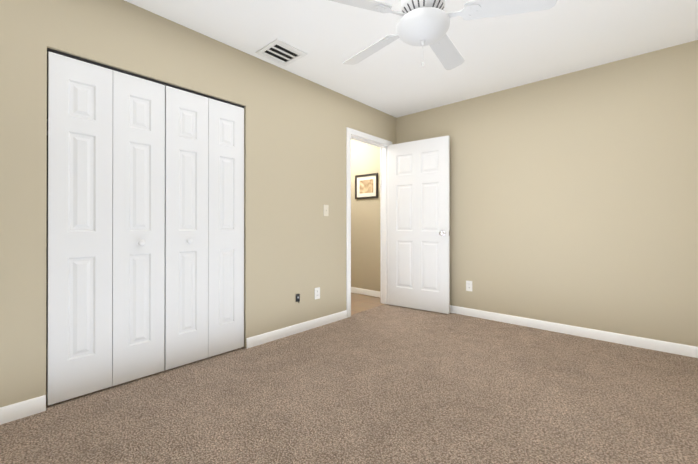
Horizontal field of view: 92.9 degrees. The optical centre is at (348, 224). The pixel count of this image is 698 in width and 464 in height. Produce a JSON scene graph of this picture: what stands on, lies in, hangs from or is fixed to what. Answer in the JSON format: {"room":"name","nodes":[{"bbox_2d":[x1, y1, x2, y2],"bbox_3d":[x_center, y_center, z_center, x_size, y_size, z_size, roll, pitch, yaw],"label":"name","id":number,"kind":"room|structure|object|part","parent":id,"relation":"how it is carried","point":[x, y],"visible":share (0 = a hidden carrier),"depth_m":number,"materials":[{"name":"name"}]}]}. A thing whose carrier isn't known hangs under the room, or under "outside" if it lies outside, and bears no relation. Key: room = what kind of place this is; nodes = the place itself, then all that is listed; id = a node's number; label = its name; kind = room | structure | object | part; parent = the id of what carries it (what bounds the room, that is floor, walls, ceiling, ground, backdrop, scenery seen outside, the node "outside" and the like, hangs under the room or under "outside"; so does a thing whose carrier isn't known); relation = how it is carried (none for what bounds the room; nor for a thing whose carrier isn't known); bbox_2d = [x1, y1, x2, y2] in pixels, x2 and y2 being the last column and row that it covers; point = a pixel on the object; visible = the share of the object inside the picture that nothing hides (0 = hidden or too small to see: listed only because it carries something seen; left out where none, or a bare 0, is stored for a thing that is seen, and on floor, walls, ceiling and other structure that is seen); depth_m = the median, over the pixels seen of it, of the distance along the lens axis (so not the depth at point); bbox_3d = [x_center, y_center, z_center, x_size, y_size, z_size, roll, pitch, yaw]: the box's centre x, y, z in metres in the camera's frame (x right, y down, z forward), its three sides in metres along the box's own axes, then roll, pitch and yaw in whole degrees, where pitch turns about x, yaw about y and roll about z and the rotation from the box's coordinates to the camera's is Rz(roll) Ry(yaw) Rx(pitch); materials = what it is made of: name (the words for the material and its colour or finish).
{"room":"empty bedroom","nodes":[
{"label":"empty bedroom","id":0,"kind":"room"},
{"bbox_2d":[46,54,47,366],"bbox_3d":[-1.597,-0.200,2.587,0.670,2.440,2.024,0,0,42],"label":"door frame","id":1,"kind":"structure","parent":0,"point":[46,214],"depth_m":2.38,"materials":[{"name":"white wood"}]},
{"bbox_2d":[46,347,241,405],"bbox_3d":[-1.550,1.080,2.541,0.695,0.119,1.924,0,0,42],"label":"floor","id":2,"kind":"structure","parent":0,"point":[95,391],"depth_m":2.14,"materials":[{"name":"carpet"}]},
{"bbox_2d":[0,0,395,406],"bbox_3d":[-0.893,-0.200,2.780,0.120,2.440,4.420,0,0,42],"label":"wall","id":3,"kind":"structure","parent":0,"point":[295,125],"depth_m":2.51,"materials":[{"name":"paint"}]},
{"bbox_2d":[0,395,45,424],"bbox_3d":[-1.951,0.975,1.497,0.013,0.083,0.862,0,0,42],"label":"baseboard","id":4,"kind":"structure","parent":3,"relation":"attached to","point":[20,410],"depth_m":1.75,"materials":[{"name":"white wood"}]},
{"bbox_2d":[47,52,112,405],"bbox_3d":[-1.586,0.025,1.966,0.030,1.984,0.298,0,0,42],"label":"closet door leaf","id":5,"kind":"structure","parent":3,"relation":"in","point":[79,234],"depth_m":1.95,"materials":[{"name":"white wood"}]},
{"bbox_2d":[112,70,164,385],"bbox_3d":[-1.369,0.020,2.176,0.072,1.973,0.298,0,0,42],"label":"closet door leaf","id":6,"kind":"structure","parent":3,"relation":"in","point":[138,241],"depth_m":2.17,"materials":[{"name":"white wood"}]},
{"bbox_2d":[47,48,244,107],"bbox_3d":[-1.286,-0.980,2.309,0.030,0.012,1.220,0,0,42],"label":"track rail","id":7,"kind":"object","parent":3,"relation":"attached to","point":[120,70],"visible":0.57,"depth_m":2.17,"materials":[{"name":"grey metal"}]},
{"bbox_2d":[164,86,207,369],"bbox_3d":[-1.165,0.021,2.404,0.072,1.973,0.298,0,0,42],"label":"closet door leaf","id":8,"kind":"structure","parent":3,"relation":"in","point":[186,239],"depth_m":2.40,"materials":[{"name":"white wood"}]},
{"bbox_2d":[208,98,243,356],"bbox_3d":[-0.980,0.027,2.642,0.030,1.984,0.298,0,0,42],"label":"closet door leaf","id":9,"kind":"structure","parent":3,"relation":"in","point":[225,227],"depth_m":2.62,"materials":[{"name":"white wood"}]},
{"bbox_2d":[246,310,346,348],"bbox_3d":[-0.434,0.980,3.188,0.013,0.083,1.224,0,0,42],"label":"baseboard","id":10,"kind":"structure","parent":3,"relation":"attached to","point":[257,340],"depth_m":3.09,"materials":[{"name":"white wood"}]},
{"bbox_2d":[296,294,299,301],"bbox_3d":[-0.480,0.697,3.132,0.020,0.085,0.046,0,0,42],"label":"outlet","id":11,"kind":"object","parent":3,"relation":"attached to","point":[297,297],"visible":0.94,"depth_m":3.13,"materials":[{"name":"grey plastic"}]},
{"bbox_2d":[314,287,319,299],"bbox_3d":[-0.317,0.686,3.322,0.010,0.115,0.070,0,0,42],"label":"electrical outlet","id":12,"kind":"object","parent":3,"relation":"attached to","point":[317,293],"visible":1,"depth_m":3.32,"materials":[{"name":"white plastic"}]},
{"bbox_2d":[323,205,328,215],"bbox_3d":[-0.232,-0.148,3.410,0.021,0.115,0.070,0,0,42],"label":"light switch","id":13,"kind":"object","parent":3,"relation":"attached to","point":[325,210],"visible":1,"depth_m":3.41,"materials":[{"name":"beige plastic"}]},
{"bbox_2d":[346,127,391,317],"bbox_3d":[0.216,-0.023,4.015,0.152,2.102,0.874,0,0,42],"label":"door frame","id":14,"kind":"structure","parent":3,"relation":"attached to","point":[385,224],"depth_m":4.26,"materials":[{"name":"white wood"}]},
{"bbox_3d":[0.165,-0.025,4.061,0.016,2.097,0.874,0,0,42],"label":"hall door casing trim","id":15,"kind":"part","parent":14,"relation":"part of","materials":[{"name":"white wood"}]},
{"bbox_2d":[389,135,449,313],"bbox_3d":[0.824,-0.001,4.003,0.787,2.025,0.163,0,0,36],"label":"bedroom door","id":16,"kind":"structure","parent":3,"relation":"in","point":[419,224],"depth_m":3.96,"materials":[{"name":"white wood"}]},
{"bbox_2d":[0,304,697,463],"bbox_3d":[0.411,1.077,1.688,3.365,0.120,4.540,0,0,42],"label":"floor carpet","id":17,"kind":"object","parent":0,"point":[387,384],"visible":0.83,"depth_m":1.87,"materials":[{"name":"brown carpet"}]},
{"bbox_2d":[351,139,379,290],"bbox_3d":[0.013,-0.194,5.152,1.700,2.440,0.120,0,0,42],"label":"wall","id":18,"kind":"structure","parent":0,"point":[365,240],"depth_m":4.87,"materials":[{"name":"paint"}]},
{"bbox_2d":[351,287,379,297],"bbox_3d":[0.013,0.985,5.059,1.580,0.083,0.013,0,0,42],"label":"baseboard","id":19,"kind":"structure","parent":18,"relation":"attached to","point":[365,292],"depth_m":4.84,"materials":[{"name":"white wood"}]},
{"bbox_2d":[355,173,377,198],"bbox_3d":[0.251,-0.559,4.842,0.420,0.355,0.022,0,0,42],"label":"framed picture","id":20,"kind":"object","parent":18,"relation":"attached to","point":[366,186],"visible":0.98,"depth_m":4.84,"materials":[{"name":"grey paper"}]},
{"bbox_2d":[351,292,384,313],"bbox_3d":[-0.484,1.088,4.539,1.775,0.114,1.690,0,0,42],"label":"floor","id":21,"kind":"structure","parent":0,"point":[360,302],"depth_m":4.40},
{"bbox_2d":[124,0,697,117],"bbox_3d":[-0.210,-1.481,2.332,5.140,0.120,4.660,0,0,42],"label":"ceiling","id":22,"kind":"structure","parent":0,"point":[395,78],"depth_m":2.54,"materials":[{"name":"paint"}]},
{"bbox_2d":[255,38,306,65],"bbox_3d":[-0.557,-1.414,2.737,0.300,0.011,0.300,0,0,42],"label":"ceiling vent","id":23,"kind":"object","parent":22,"relation":"in","point":[279,51],"visible":0.98,"depth_m":2.73,"materials":[{"name":"white metal"}]},
{"bbox_2d":[329,0,556,69],"bbox_3d":[0.383,-1.120,1.753,1.190,0.604,1.187,0,0,42],"label":"ceiling fan","id":24,"kind":"object","parent":22,"relation":"hanging from","point":[423,22],"visible":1,"depth_m":1.65,"materials":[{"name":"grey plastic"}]},
{"bbox_2d":[396,40,697,346],"bbox_3d":[1.859,-0.198,3.361,3.440,2.440,0.120,0,0,42],"label":"wall","id":25,"kind":"structure","parent":0,"point":[573,198],"depth_m":3.03,"materials":[{"name":"paint"}]},
{"bbox_2d":[466,281,471,290],"bbox_3d":[1.351,0.688,3.727,0.070,0.115,0.010,0,0,42],"label":"electrical outlet","id":26,"kind":"object","parent":25,"relation":"attached to","point":[468,285],"visible":1,"depth_m":3.73,"materials":[{"name":"white plastic"}]},
{"bbox_2d":[450,305,697,357],"bbox_3d":[1.819,0.980,3.304,3.187,0.083,0.013,0,0,42],"label":"baseboard","id":27,"kind":"structure","parent":25,"relation":"attached to","point":[667,347],"depth_m":3.00,"materials":[{"name":"white wood"}]}
]}

